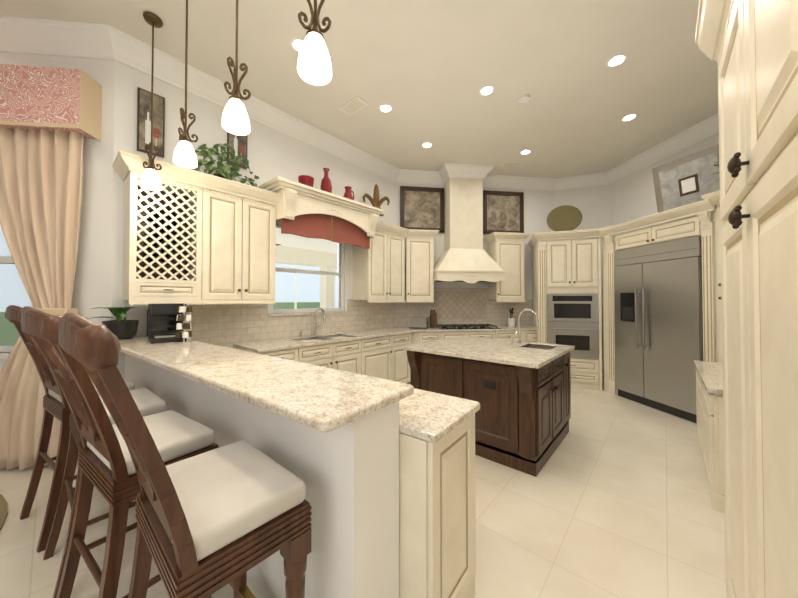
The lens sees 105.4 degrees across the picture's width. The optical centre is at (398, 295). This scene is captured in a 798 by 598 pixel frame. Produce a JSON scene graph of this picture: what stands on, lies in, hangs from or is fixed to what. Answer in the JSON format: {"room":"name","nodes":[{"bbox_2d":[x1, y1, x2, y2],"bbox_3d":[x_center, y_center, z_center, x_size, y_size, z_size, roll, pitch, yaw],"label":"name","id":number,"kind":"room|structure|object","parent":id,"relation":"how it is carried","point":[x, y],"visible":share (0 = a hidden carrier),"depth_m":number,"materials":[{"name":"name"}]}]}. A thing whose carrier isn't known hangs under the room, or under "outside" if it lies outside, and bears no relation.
{"room":"kitchen","nodes":[
{"label":"kitchen","id":0,"kind":"room"},
{"bbox_2d":[298,175,313,186],"bbox_3d":[-1.161,-1.361,3.796,0.196,0.200,0.196,-1,-1,41],"label":"decorative pot","id":1,"kind":"object","parent":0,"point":[307,180],"visible":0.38,"depth_m":3.72,"materials":[{"name":"red ceramic"}]},
{"bbox_2d":[320,168,331,192],"bbox_3d":[-0.964,-1.462,4.024,0.150,0.410,0.150,-1,-1,41],"label":"decorative vase","id":2,"kind":"object","parent":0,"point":[326,185],"visible":0.73,"depth_m":3.97,"materials":[{"name":"red ceramic"}]},
{"bbox_2d":[343,186,354,199],"bbox_3d":[-0.709,-1.388,4.313,0.170,0.270,0.202,-1,-1,41],"label":"pitcher","id":3,"kind":"object","parent":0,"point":[348,193],"visible":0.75,"depth_m":4.26,"materials":[{"name":"red ceramic"}]},
{"bbox_2d":[0,0,717,178],"bbox_3d":[-0.588,-2.326,3.402,8.400,0.120,10.800,-1,-1,41],"label":"ceiling","id":4,"kind":"structure","parent":0,"point":[427,70],"depth_m":3.05,"materials":[{"name":"paint"}]},
{"bbox_2d":[140,12,162,190],"bbox_3d":[-2.022,-1.576,2.494,0.136,1.404,0.139,-1,-1,41],"label":"pendant light","id":5,"kind":"object","parent":4,"relation":"hanging from","point":[150,179],"visible":1,"depth_m":2.48,"materials":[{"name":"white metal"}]},
{"bbox_2d":[173,0,197,167],"bbox_3d":[-1.439,-1.583,2.059,0.139,1.404,0.139,-1,-1,41],"label":"pendant light","id":6,"kind":"object","parent":4,"relation":"hanging from","point":[184,155],"visible":1,"depth_m":2.04,"materials":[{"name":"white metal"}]},
{"bbox_2d":[221,0,250,134],"bbox_3d":[-0.871,-1.589,1.633,0.140,1.404,0.137,-1,-1,41],"label":"pendant light","id":7,"kind":"object","parent":4,"relation":"hanging from","point":[235,118],"visible":1,"depth_m":1.60,"materials":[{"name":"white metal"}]},
{"bbox_2d":[291,38,303,52],"bbox_3d":[-0.900,-2.272,2.771,0.168,0.005,0.168,-1,-1,32],"label":"recessed light","id":8,"kind":"object","parent":4,"relation":"in","point":[296,43],"depth_m":2.74,"materials":[{"name":"white glass"}]},
{"bbox_2d":[297,0,331,84],"bbox_3d":[-0.342,-1.595,1.237,0.135,1.404,0.140,-1,-1,41],"label":"pendant light","id":9,"kind":"object","parent":4,"relation":"hanging from","point":[314,65],"visible":1,"depth_m":1.20,"materials":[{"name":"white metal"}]},
{"bbox_2d":[338,96,368,115],"bbox_3d":[-0.541,-2.248,3.595,0.348,0.029,0.187,-1,-1,41],"label":"ceiling vent","id":10,"kind":"object","parent":4,"relation":"in","point":[353,105],"depth_m":3.61,"materials":[{"name":"white metal"}]},
{"bbox_2d":[379,104,392,112],"bbox_3d":[-0.160,-2.258,3.678,0.168,0.005,0.168,0,-1,-4],"label":"recessed light","id":11,"kind":"object","parent":4,"relation":"in","point":[385,108],"depth_m":3.67,"materials":[{"name":"white glass"}]},
{"bbox_2d":[421,142,432,147],"bbox_3d":[0.419,-2.245,4.553,0.168,0.005,0.168,1,-1,-40],"label":"recessed light","id":12,"kind":"object","parent":4,"relation":"in","point":[427,144],"depth_m":4.56,"materials":[{"name":"white glass"}]},
{"bbox_2d":[479,85,494,95],"bbox_3d":[0.974,-2.263,3.365,0.168,0.005,0.168,0,-1,14],"label":"recessed light","id":13,"kind":"object","parent":4,"relation":"in","point":[487,90],"depth_m":3.36,"materials":[{"name":"white glass"}]},
{"bbox_2d":[501,162,523,166],"bbox_3d":[1.917,-2.224,5.142,0.338,0.029,0.341,-1,-1,41],"label":"ceiling vent","id":14,"kind":"object","parent":4,"relation":"in","point":[505,164],"depth_m":5.18,"materials":[{"name":"white metal"}]},
{"bbox_2d":[519,94,529,102],"bbox_3d":[1.425,-2.250,3.459,0.128,0.029,0.156,-1,-1,41],"label":"ceiling vent","id":15,"kind":"object","parent":4,"relation":"in","point":[524,98],"depth_m":3.46,"materials":[{"name":"white"}]},
{"bbox_2d":[520,149,530,154],"bbox_3d":[1.985,-2.242,4.765,0.168,0.005,0.168,0,-1,14],"label":"recessed light","id":16,"kind":"object","parent":4,"relation":"in","point":[526,151],"depth_m":4.76,"materials":[{"name":"white"}]},
{"bbox_2d":[606,54,626,67],"bbox_3d":[2.108,-2.269,2.945,0.168,0.005,0.168,0,-1,-4],"label":"recessed light","id":17,"kind":"object","parent":4,"relation":"in","point":[616,60],"depth_m":2.94,"materials":[{"name":"white glass"}]},
{"bbox_2d":[621,113,636,121],"bbox_3d":[2.925,-2.256,3.864,0.168,0.005,0.168,0,-1,-4],"label":"recessed light","id":18,"kind":"object","parent":4,"relation":"in","point":[628,117],"depth_m":3.86,"materials":[{"name":"white glass"}]},
{"bbox_2d":[0,52,718,379],"bbox_3d":[-0.661,-0.410,3.108,7.020,3.720,9.983,-1,-1,41],"label":"wall","id":19,"kind":"structure","parent":0,"point":[271,154],"depth_m":3.20,"materials":[{"name":"paint"}]},
{"bbox_2d":[0,226,32,358],"bbox_3d":[-3.982,-0.288,2.571,1.780,1.640,0.170,0,-1,-6],"label":"window","id":20,"kind":"structure","parent":19,"relation":"in","point":[12,290],"depth_m":2.66,"materials":[{"name":"white"}]},
{"bbox_2d":[0,126,82,469],"bbox_3d":[-3.034,0.006,2.513,0.714,2.810,0.104,0,-1,-6],"label":"drape","id":21,"kind":"object","parent":19,"relation":"hanging from","point":[41,176],"visible":0.69,"depth_m":2.52,"materials":[{"name":"fabric"}]},
{"bbox_2d":[0,64,101,140],"bbox_3d":[-3.932,-1.605,2.446,2.650,0.490,0.201,0,-1,-6],"label":"valance","id":22,"kind":"object","parent":19,"relation":"attached to","point":[52,99],"depth_m":2.46,"materials":[{"name":"pink fabric"}]},
{"bbox_2d":[137,87,164,157],"bbox_3d":[-2.343,-1.624,2.874,0.031,0.580,0.200,-1,-1,41],"label":"framed picture","id":23,"kind":"object","parent":19,"relation":"attached to","point":[143,117],"visible":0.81,"depth_m":2.85,"materials":[{"name":"brown wood"}]},
{"bbox_2d":[122,261,203,300],"bbox_3d":[-2.175,-0.108,2.805,0.346,0.307,0.520,-1,-1,41],"label":"upper cabinet","id":24,"kind":"object","parent":19,"relation":"attached to","point":[142,280],"depth_m":2.70,"materials":[{"name":"beige wood"}]},
{"bbox_2d":[184,173,279,300],"bbox_3d":[-1.778,-0.543,3.265,0.346,1.190,0.775,-1,-1,41],"label":"upper cabinet","id":25,"kind":"object","parent":19,"relation":"attached to","point":[233,237],"depth_m":3.09,"materials":[{"name":"beige wood"}]},
{"bbox_2d":[191,143,258,186],"bbox_3d":[-1.808,-1.371,3.157,0.427,0.459,0.713,-1,-1,41],"label":"potted plant","id":26,"kind":"object","parent":25,"relation":"on","point":[221,169],"visible":0.88,"depth_m":3.13,"materials":[{"name":"green plant"}]},
{"bbox_2d":[227,131,247,168],"bbox_3d":[-1.836,-1.750,3.456,0.031,0.570,0.210,-1,-1,41],"label":"framed picture","id":27,"kind":"object","parent":19,"relation":"attached to","point":[237,143],"visible":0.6,"depth_m":3.45,"materials":[{"name":"brown wood"}]},
{"bbox_2d":[268,222,347,315],"bbox_3d":[-1.240,-0.324,4.222,0.160,1.180,1.240,-1,-1,41],"label":"window","id":28,"kind":"structure","parent":19,"relation":"in","point":[309,276],"depth_m":4.22,"materials":[{"name":"glass"},{"name":"white painted wood"}]},
{"bbox_2d":[0,16,718,190],"bbox_3d":[-0.659,-2.175,3.137,6.740,0.190,9.710,-1,-1,41],"label":"crown molding","id":29,"kind":"structure","parent":19,"relation":"attached to","point":[21,35],"depth_m":3.36,"materials":[{"name":"white wood"}]},
{"bbox_2d":[352,217,403,300],"bbox_3d":[-0.311,-0.518,4.944,0.346,1.190,0.845,-1,-1,41],"label":"upper cabinet","id":30,"kind":"object","parent":19,"relation":"attached to","point":[378,256],"depth_m":4.69,"materials":[{"name":"beige wood"}]},
{"bbox_2d":[362,184,389,221],"bbox_3d":[-0.357,-1.438,4.808,0.456,0.645,0.090,0,-1,-24],"label":"decorative piece","id":31,"kind":"object","parent":30,"relation":"on","point":[375,202],"visible":0.71,"depth_m":4.79,"materials":[{"name":"brown metal"}]},
{"bbox_2d":[404,229,423,232],"bbox_3d":[0.361,-0.516,5.222,0.323,1.186,0.369,-1,-1,41],"label":"upper cabinet","id":32,"kind":"object","parent":19,"relation":"attached to","point":[405,230],"depth_m":5.13,"materials":[{"name":"beige wood"}]},
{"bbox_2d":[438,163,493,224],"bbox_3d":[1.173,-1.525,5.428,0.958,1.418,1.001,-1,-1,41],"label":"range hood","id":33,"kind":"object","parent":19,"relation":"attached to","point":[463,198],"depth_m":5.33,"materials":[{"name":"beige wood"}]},
{"bbox_2d":[716,197,724,292],"bbox_3d":[3.439,-0.508,3.019,0.366,0.914,0.305,-1,-1,41],"label":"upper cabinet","id":34,"kind":"object","parent":19,"relation":"attached to","point":[719,224],"depth_m":3.23,"materials":[{"name":"beige wood"}]},
{"bbox_2d":[0,376,725,597],"bbox_3d":[-0.588,1.514,3.345,8.400,0.120,10.800,-1,-1,41],"label":"floor","id":35,"kind":"structure","parent":0,"point":[611,499],"depth_m":1.91,"materials":[{"name":"tile"}]},
{"bbox_2d":[0,494,7,529],"bbox_3d":[-3.349,1.413,1.085,2.400,0.011,2.400,-1,-1,41],"label":"round rug","id":36,"kind":"object","parent":35,"relation":"on","point":[3,508],"visible":1,"depth_m":2.01,"materials":[{"name":"brown carpet"}]},
{"bbox_2d":[5,305,134,551],"bbox_3d":[-2.126,0.749,1.973,0.524,1.376,0.532,-1,-1,32],"label":"bar stool","id":37,"kind":"object","parent":35,"relation":"on","point":[55,404],"visible":0.58,"depth_m":1.83,"materials":[{"name":"brown wood"}]},
{"bbox_2d":[48,379,134,402],"bbox_3d":[-2.076,0.634,2.055,0.503,0.070,0.394,-1,-1,41],"label":"cushion","id":38,"kind":"object","parent":37,"relation":"on","point":[54,396],"depth_m":1.93,"materials":[{"name":"fabric"}]},
{"bbox_2d":[21,306,167,597],"bbox_3d":[-1.617,0.744,1.637,0.524,1.376,0.542,-1,-1,41],"label":"bar stool","id":39,"kind":"object","parent":35,"relation":"on","point":[147,401],"visible":0.1,"depth_m":1.66,"materials":[{"name":"brown wood"}]},
{"bbox_2d":[99,388,167,424],"bbox_3d":[-1.569,0.629,1.715,0.474,0.070,0.348,-1,-1,41],"label":"cushion","id":40,"kind":"object","parent":39,"relation":"on","point":[147,402],"depth_m":1.68,"materials":[{"name":"fabric"}]},
{"bbox_2d":[20,309,219,597],"bbox_3d":[-1.136,0.738,1.249,0.524,1.376,0.532,-1,-1,34],"label":"bar stool","id":41,"kind":"object","parent":35,"relation":"on","point":[107,468],"visible":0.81,"depth_m":1.12,"materials":[{"name":"brown wood"}]},
{"bbox_2d":[87,410,214,475],"bbox_3d":[-1.084,0.624,1.329,0.495,0.070,0.382,-1,-1,41],"label":"cushion","id":42,"kind":"object","parent":41,"relation":"on","point":[177,437],"depth_m":1.25,"materials":[{"name":"fabric"}]},
{"bbox_2d":[58,313,311,597],"bbox_3d":[-0.627,0.733,0.909,0.524,1.376,0.534,-1,-1,41],"label":"bar stool","id":43,"kind":"object","parent":35,"relation":"on","point":[211,522],"visible":1,"depth_m":0.82,"materials":[{"name":"brown wood"}]},
{"bbox_2d":[166,440,305,560],"bbox_3d":[-0.568,0.618,0.983,0.464,0.070,0.334,-1,-1,41],"label":"cushion","id":44,"kind":"object","parent":43,"relation":"on","point":[231,496],"depth_m":0.89,"materials":[{"name":"fabric"}]},
{"bbox_2d":[124,369,407,597],"bbox_3d":[-1.217,0.918,1.942,2.861,1.030,0.473,-1,-1,41],"label":"half wall","id":45,"kind":"structure","parent":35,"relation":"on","point":[356,433],"depth_m":1.06,"materials":[{"name":"white paint"}]},
{"bbox_2d":[119,333,423,457],"bbox_3d":[-1.234,0.380,1.877,2.933,0.036,0.679,-1,-1,41],"label":"countertop","id":46,"kind":"structure","parent":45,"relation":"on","point":[277,403],"depth_m":1.39,"materials":[{"name":"beige stone"}]},
{"bbox_2d":[88,307,138,339],"bbox_3d":[-2.368,0.236,2.531,0.441,0.269,0.262,0,-1,-3],"label":"potted plant","id":47,"kind":"object","parent":46,"relation":"on","point":[120,328],"visible":0.94,"depth_m":2.52,"materials":[{"name":"black"}]},
{"bbox_2d":[148,303,192,343],"bbox_3d":[-1.839,0.219,2.433,0.456,0.300,0.248,-1,-1,41],"label":"coffee maker","id":48,"kind":"object","parent":46,"relation":"on","point":[166,323],"visible":1,"depth_m":2.40,"materials":[{"name":"black plastic"}]},
{"bbox_2d":[276,349,299,356],"bbox_3d":[-1.484,1.017,3.373,0.616,0.875,0.450,-1,-1,41],"label":"base cabinet","id":49,"kind":"object","parent":35,"relation":"on","point":[295,352],"depth_m":3.29,"materials":[{"name":"beige wood"}]},
{"bbox_2d":[300,345,335,364],"bbox_3d":[-1.185,1.022,3.716,0.616,0.875,0.460,-1,-1,41],"label":"base cabinet","id":50,"kind":"object","parent":35,"relation":"on","point":[314,352],"depth_m":3.57,"materials":[{"name":"beige wood"}]},
{"bbox_2d":[336,341,363,372],"bbox_3d":[-0.882,1.027,4.062,0.616,0.875,0.460,-1,-1,41],"label":"base cabinet","id":51,"kind":"object","parent":35,"relation":"on","point":[350,354],"depth_m":3.91,"materials":[{"name":"beige wood"}]},
{"bbox_2d":[364,337,391,376],"bbox_3d":[-0.533,1.033,4.461,0.616,0.875,0.600,-1,-1,41],"label":"base cabinet","id":52,"kind":"object","parent":35,"relation":"on","point":[377,350],"depth_m":4.28,"materials":[{"name":"beige wood"}]},
{"bbox_2d":[392,333,411,380],"bbox_3d":[-0.188,1.039,4.856,0.616,0.875,0.450,-1,-1,41],"label":"base cabinet","id":53,"kind":"object","parent":35,"relation":"on","point":[400,365],"depth_m":4.64,"materials":[{"name":"beige wood"}]},
{"bbox_2d":[412,333,419,344],"bbox_3d":[0.163,1.044,5.209,0.613,0.875,0.578,-1,-1,41],"label":"base cabinet","id":54,"kind":"object","parent":35,"relation":"on","point":[415,336],"depth_m":4.93,"materials":[{"name":"beige wood"}]},
{"bbox_2d":[372,421,475,597],"bbox_3d":[-0.712,0.996,1.990,2.404,0.875,0.608,-1,-1,41],"label":"base cabinet","id":55,"kind":"object","parent":35,"relation":"on","point":[424,524],"depth_m":1.17,"materials":[{"name":"beige wood"}]},
{"bbox_2d":[372,390,479,464],"bbox_3d":[-0.705,0.540,2.006,2.447,0.032,0.637,-1,-1,41],"label":"countertop","id":56,"kind":"structure","parent":55,"relation":"on","point":[436,416],"depth_m":1.21,"materials":[{"name":"beige stone"}]},
{"bbox_2d":[407,352,565,476],"bbox_3d":[0.866,1.012,3.117,1.300,0.875,0.822,-1,-1,41],"label":"base cabinet","id":57,"kind":"object","parent":35,"relation":"on","point":[519,390],"depth_m":2.63,"materials":[{"name":"brown wood"}]},
{"bbox_2d":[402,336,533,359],"bbox_3d":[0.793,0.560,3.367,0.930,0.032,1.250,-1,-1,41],"label":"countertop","id":58,"kind":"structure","parent":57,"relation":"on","point":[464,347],"depth_m":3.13,"materials":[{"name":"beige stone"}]},
{"bbox_2d":[486,344,573,367],"bbox_3d":[1.306,0.553,2.920,0.431,0.032,1.250,-1,-1,41],"label":"countertop","id":59,"kind":"structure","parent":57,"relation":"on","point":[520,357],"depth_m":2.64,"materials":[{"name":"beige stone"}]},
{"bbox_2d":[510,308,537,343],"bbox_3d":[1.366,0.346,3.308,0.239,0.393,0.197,-1,-1,41],"label":"faucet","id":60,"kind":"object","parent":59,"relation":"on","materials":[{"name":"silver metal"}]},
{"bbox_2d":[518,344,557,347],"bbox_3d":[1.477,0.627,3.214,0.300,0.168,0.340,-1,-1,41],"label":"sink","id":61,"kind":"object","parent":59,"relation":"in","point":[519,345],"depth_m":3.34,"materials":[{"name":"grey metal"}]},
{"bbox_2d":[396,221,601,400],"bbox_3d":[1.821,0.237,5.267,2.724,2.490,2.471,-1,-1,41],"label":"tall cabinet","id":62,"kind":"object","parent":35,"relation":"on","point":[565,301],"depth_m":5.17,"materials":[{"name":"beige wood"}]},
{"bbox_2d":[240,329,515,348],"bbox_3d":[0.536,0.576,4.477,2.213,0.032,4.761,-1,-1,41],"label":"countertop","id":63,"kind":"structure","parent":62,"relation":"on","point":[361,334],"depth_m":4.01,"materials":[{"name":"beige stone"}]},
{"bbox_2d":[300,329,303,336],"bbox_3d":[-1.269,0.498,3.943,0.071,0.108,0.032,-1,-1,41],"label":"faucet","id":64,"kind":"object","parent":63,"relation":"on","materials":[{"name":"silver metal"}]},
{"bbox_2d":[312,309,327,336],"bbox_3d":[-1.041,0.362,4.082,0.253,0.386,0.119,-1,-1,41],"label":"faucet","id":65,"kind":"object","parent":63,"relation":"on","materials":[{"name":"silver metal"}]},
{"bbox_2d":[288,333,355,340],"bbox_3d":[-0.950,0.654,3.954,0.430,0.198,0.800,-1,-1,41],"label":"sink","id":66,"kind":"object","parent":63,"relation":"in","point":[327,336],"depth_m":4.03,"materials":[{"name":"grey metal"}]},
{"bbox_2d":[410,317,427,328],"bbox_3d":[0.351,0.475,5.245,0.310,0.192,0.180,0,-1,12],"label":"toaster","id":67,"kind":"object","parent":63,"relation":"on","point":[418,322],"visible":1,"depth_m":5.16,"materials":[{"name":"metal"}]},
{"bbox_2d":[430,310,437,327],"bbox_3d":[0.611,0.418,5.375,0.100,0.310,0.180,0,-1,-8],"label":"knife block","id":68,"kind":"object","parent":63,"relation":"on","point":[433,320],"visible":1,"depth_m":5.32,"materials":[{"name":"brown wood"}]},
{"bbox_2d":[508,307,514,326],"bbox_3d":[2.058,0.400,5.569,0.120,0.351,0.118,-1,-1,41],"label":"utensil crock","id":69,"kind":"object","parent":63,"relation":"on","point":[511,322],"visible":1,"depth_m":5.53,"materials":[{"name":"white ceramic"}]},
{"bbox_2d":[546,205,581,230],"bbox_3d":[2.767,-1.246,5.091,0.498,0.489,0.233,-1,-1,41],"label":"plate","id":70,"kind":"object","parent":62,"relation":"on","point":[565,218],"visible":0.88,"depth_m":5.09,"materials":[{"name":"green metal"}]},
{"bbox_2d":[600,228,607,391],"bbox_3d":[3.488,0.228,4.662,0.673,2.490,0.686,-1,-1,41],"label":"tall cabinet","id":71,"kind":"object","parent":35,"relation":"on","point":[605,263],"depth_m":4.68,"materials":[{"name":"beige wood"}]},
{"bbox_2d":[604,197,715,422],"bbox_3d":[3.596,0.222,3.944,1.311,2.480,1.312,-1,-1,41],"label":"tall cabinet","id":72,"kind":"object","parent":35,"relation":"on","point":[662,277],"depth_m":3.78,"materials":[{"name":"beige wood"}]},
{"bbox_2d":[614,236,702,422],"bbox_3d":[3.576,0.403,3.974,1.253,2.120,1.192,-1,-1,41],"label":"refrigerator","id":73,"kind":"object","parent":72,"relation":"in","point":[658,285],"depth_m":3.81,"materials":[{"name":"grey metal"}]},
{"bbox_2d":[693,360,724,512],"bbox_3d":[2.707,1.033,2.308,0.605,0.810,1.235,-1,-1,41],"label":"base cabinet","id":74,"kind":"object","parent":35,"relation":"on","point":[709,401],"visible":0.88,"depth_m":2.07,"materials":[{"name":"beige wood"}]},
{"bbox_2d":[712,190,719,196],"bbox_3d":[3.604,0.181,3.177,0.380,2.540,0.775,-1,-1,41],"label":"tall cabinet","id":75,"kind":"object","parent":35,"relation":"on","point":[717,194],"depth_m":3.19,"materials":[{"name":"beige wood"}]},
{"bbox_2d":[652,144,719,212],"bbox_3d":[3.650,-1.379,3.818,0.154,0.714,0.760,0,-1,-18],"label":"framed picture","id":76,"kind":"object","parent":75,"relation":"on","point":[686,180],"visible":0.73,"depth_m":3.82,"materials":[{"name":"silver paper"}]},
{"bbox_2d":[716,293,721,362],"bbox_3d":[3.439,0.703,3.000,0.366,1.490,0.305,-1,-1,41],"label":"base cabinet","id":77,"kind":"object","parent":35,"relation":"on","point":[718,295],"depth_m":3.23,"materials":[{"name":"beige wood"}]},
{"bbox_2d":[695,0,797,597],"bbox_3d":[1.320,0.045,0.795,0.682,2.740,1.340,-1,-1,41],"label":"pantry cabinet","id":78,"kind":"object","parent":35,"relation":"on","point":[750,47],"visible":1,"depth_m":0.86,"materials":[{"name":"beige wood"}]},
{"bbox_2d":[400,186,443,232],"bbox_3d":[0.426,-1.564,5.563,0.820,0.820,0.046,0,-1,-8],"label":"framed picture","id":79,"kind":"object","parent":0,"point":[421,208],"visible":0.85,"depth_m":5.55,"materials":[{"name":"brown"}]},
{"bbox_2d":[397,288,532,326],"bbox_3d":[1.290,0.223,5.679,1.766,0.710,2.044,-1,-1,41],"label":"backsplash","id":80,"kind":"structure","parent":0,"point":[454,307],"depth_m":5.62,"materials":[{"name":"beige tile"}]},
{"bbox_2d":[483,190,523,233],"bbox_3d":[1.981,-1.560,5.783,0.820,0.820,0.046,0,-1,-8],"label":"framed picture","id":81,"kind":"object","parent":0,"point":[503,211],"visible":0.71,"depth_m":5.77,"materials":[{"name":"brown"}]}
]}

